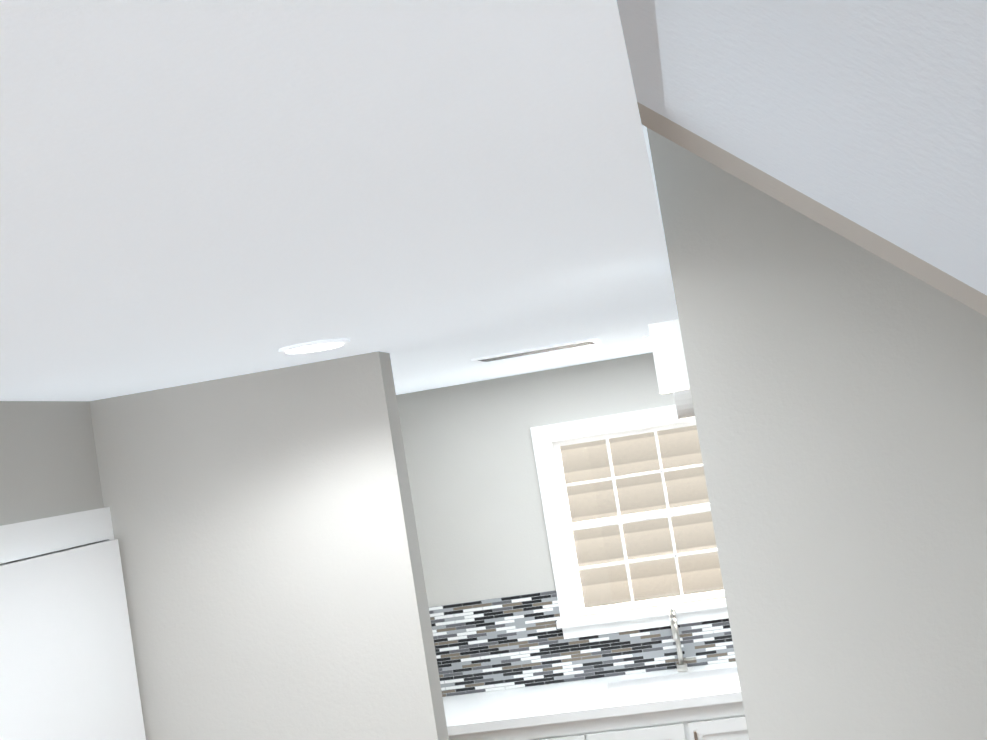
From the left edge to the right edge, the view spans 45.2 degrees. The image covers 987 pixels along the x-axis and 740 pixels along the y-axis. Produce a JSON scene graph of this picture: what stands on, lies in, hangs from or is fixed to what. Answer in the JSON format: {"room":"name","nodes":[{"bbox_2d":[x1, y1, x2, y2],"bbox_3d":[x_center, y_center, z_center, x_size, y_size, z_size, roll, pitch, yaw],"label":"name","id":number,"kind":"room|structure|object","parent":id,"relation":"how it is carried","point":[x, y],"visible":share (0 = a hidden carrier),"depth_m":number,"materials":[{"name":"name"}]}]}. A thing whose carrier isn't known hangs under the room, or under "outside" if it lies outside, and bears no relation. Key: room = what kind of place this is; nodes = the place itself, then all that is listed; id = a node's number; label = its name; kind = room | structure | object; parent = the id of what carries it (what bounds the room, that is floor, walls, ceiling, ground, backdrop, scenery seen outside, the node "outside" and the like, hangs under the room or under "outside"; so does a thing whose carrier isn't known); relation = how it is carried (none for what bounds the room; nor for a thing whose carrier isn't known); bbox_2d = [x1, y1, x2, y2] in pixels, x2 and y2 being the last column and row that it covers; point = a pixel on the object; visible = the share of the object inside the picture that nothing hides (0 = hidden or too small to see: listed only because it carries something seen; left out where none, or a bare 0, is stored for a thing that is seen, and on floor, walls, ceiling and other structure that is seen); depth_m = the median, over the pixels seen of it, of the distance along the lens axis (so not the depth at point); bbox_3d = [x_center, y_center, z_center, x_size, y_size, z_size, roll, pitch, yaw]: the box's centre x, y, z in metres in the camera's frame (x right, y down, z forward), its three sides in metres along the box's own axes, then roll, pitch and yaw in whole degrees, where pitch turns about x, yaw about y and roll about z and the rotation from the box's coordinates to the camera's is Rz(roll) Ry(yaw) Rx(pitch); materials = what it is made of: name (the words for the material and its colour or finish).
{"room":"kitchen","nodes":[
{"label":"kitchen","id":0,"kind":"room"},
{"bbox_2d":[0,401,103,564],"bbox_3d":[-1.064,1.285,2.965,0.030,2.440,0.820,-10,-3,9],"label":"wall","id":1,"kind":"structure","parent":0,"point":[48,462],"depth_m":3.16,"materials":[{"name":"grey paint"}]},
{"bbox_2d":[0,507,113,563],"bbox_3d":[-1.035,1.434,2.905,0.038,2.130,0.920,-10,-3,9],"label":"door frame","id":2,"kind":"structure","parent":1,"relation":"attached to","point":[25,539],"depth_m":3.10,"materials":[{"name":"white wood"}]},
{"bbox_2d":[0,539,145,739],"bbox_3d":[-0.967,1.465,2.912,0.109,2.024,0.809,-10,-3,9],"label":"door leaf","id":3,"kind":"structure","parent":1,"relation":"in","point":[67,666],"depth_m":3.04,"materials":[{"name":"white wood"}]},
{"bbox_2d":[89,351,448,739],"bbox_3d":[-0.554,1.226,3.355,0.895,2.440,0.120,-10,-3,9],"label":"wall","id":4,"kind":"structure","parent":0,"point":[264,529],"depth_m":3.33,"materials":[{"name":"grey paint"}]},
{"bbox_2d":[0,0,678,400],"bbox_3d":[-0.699,-0.300,0.479,8.200,0.300,11.200,-10,-3,9],"label":"ceiling","id":5,"kind":"structure","parent":0,"point":[428,194],"depth_m":1.25,"materials":[{"name":"white paint"}]},
{"bbox_2d":[279,339,349,353],"bbox_3d":[-0.427,-0.055,2.831,0.170,0.010,0.170,-10,-3,9],"label":"recessed light","id":6,"kind":"object","parent":5,"relation":"in","point":[314,346],"visible":1,"depth_m":2.79,"materials":[{"name":"white plastic"}]},
{"bbox_2d":[471,338,600,362],"bbox_3d":[0.155,-0.069,4.264,0.450,0.008,0.200,-10,-3,9],"label":"ceiling vent","id":7,"kind":"object","parent":5,"relation":"in","point":[538,350],"visible":1,"depth_m":4.20,"materials":[{"name":"white"}]},
{"bbox_2d":[396,352,674,606],"bbox_3d":[0.460,1.205,5.881,8.200,2.440,0.120,-10,-3,9],"label":"wall","id":8,"kind":"structure","parent":0,"point":[475,493],"depth_m":5.90,"materials":[{"name":"grey paint"}]},
{"bbox_2d":[429,590,735,696],"bbox_3d":[1.194,1.163,5.688,3.495,0.447,0.012,-10,-3,9],"label":"backsplash","id":9,"kind":"structure","parent":8,"relation":"attached to","point":[510,642],"depth_m":5.85,"materials":[{"name":"tile"}]},
{"bbox_2d":[530,405,728,638],"bbox_3d":[0.857,0.707,5.801,1.240,1.050,0.170,-10,-3,9],"label":"window","id":10,"kind":"structure","parent":8,"relation":"in","point":[548,440],"depth_m":5.83,"materials":[{"name":"white wood"}]},
{"bbox_2d":[616,0,986,294],"bbox_3d":[1.105,0.003,0.489,2.029,1.620,1.210,-10,-3,9],"label":"ceiling","id":11,"kind":"structure","parent":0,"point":[870,115],"depth_m":0.78,"materials":[{"name":"white paint"}]},
{"bbox_2d":[637,102,986,316],"bbox_3d":[0.564,-1.125,1.081,1.130,3.520,0.090,-10,-3,9],"label":"wall","id":12,"kind":"structure","parent":0,"point":[850,230],"depth_m":1.10,"materials":[{"name":"grey paint"}]},
{"bbox_2d":[647,128,986,739],"bbox_3d":[1.403,-0.440,2.303,2.140,5.000,0.700,-10,-3,9],"label":"wall pier","id":13,"kind":"object","parent":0,"point":[838,385],"visible":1,"depth_m":2.07,"materials":[{"name":"grey paint"}]},
{"bbox_2d":[648,319,689,393],"bbox_3d":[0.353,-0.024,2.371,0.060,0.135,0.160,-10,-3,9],"label":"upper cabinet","id":14,"kind":"object","parent":13,"relation":"attached to","point":[669,357],"visible":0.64,"depth_m":2.29,"materials":[{"name":"white wood"}]},
{"bbox_2d":[673,389,694,418],"bbox_3d":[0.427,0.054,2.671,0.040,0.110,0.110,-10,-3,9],"label":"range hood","id":15,"kind":"object","parent":13,"relation":"attached to","point":[684,404],"visible":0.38,"depth_m":2.62,"materials":[{"name":"white metal"}]},
{"bbox_3d":[-0.291,2.279,0.336,8.200,0.050,11.200,-10,-3,9],"label":"floor","id":16,"kind":"structure","parent":0,"visible":0},
{"bbox_2d":[448,729,503,739],"bbox_3d":[-0.150,2.082,5.592,0.610,0.870,0.607,-10,-3,9],"label":"base cabinet","id":17,"kind":"object","parent":16,"relation":"on","point":[496,734],"depth_m":5.29,"materials":[{"name":"white wood"}]},
{"bbox_2d":[442,661,742,735],"bbox_3d":[0.477,1.513,5.491,2.050,0.043,0.624,-10,-3,9],"label":"countertop","id":18,"kind":"structure","parent":17,"relation":"on","point":[651,691],"depth_m":5.37,"materials":[{"name":"white stone"}]},
{"bbox_2d":[669,603,695,671],"bbox_3d":[0.884,1.261,5.579,0.095,0.340,0.197,-10,-3,9],"label":"kitchen faucet","id":19,"kind":"object","parent":18,"relation":"on","point":[682,666],"visible":1,"depth_m":5.63,"materials":[{"name":"silver metal"}]},
{"bbox_2d":[504,707,707,739],"bbox_3d":[0.548,1.965,5.475,0.935,0.870,0.607,-10,-3,9],"label":"base cabinet","id":20,"kind":"object","parent":16,"relation":"on","point":[685,723],"depth_m":5.18,"materials":[{"name":"white wood"}]},
{"bbox_2d":[700,702,748,739],"bbox_3d":[1.212,1.854,5.363,0.690,0.870,0.607,-10,-3,9],"label":"base cabinet","id":21,"kind":"object","parent":16,"relation":"on","point":[726,721],"depth_m":5.11,"materials":[{"name":"white wood"}]},
{"label":"outside","id":22,"kind":"structure","parent":0,"visible":0},
{"bbox_2d":[559,425,724,616],"bbox_3d":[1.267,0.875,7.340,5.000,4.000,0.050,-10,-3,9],"label":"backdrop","id":23,"kind":"structure","parent":22,"point":[638,533],"depth_m":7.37,"materials":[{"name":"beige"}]}
]}

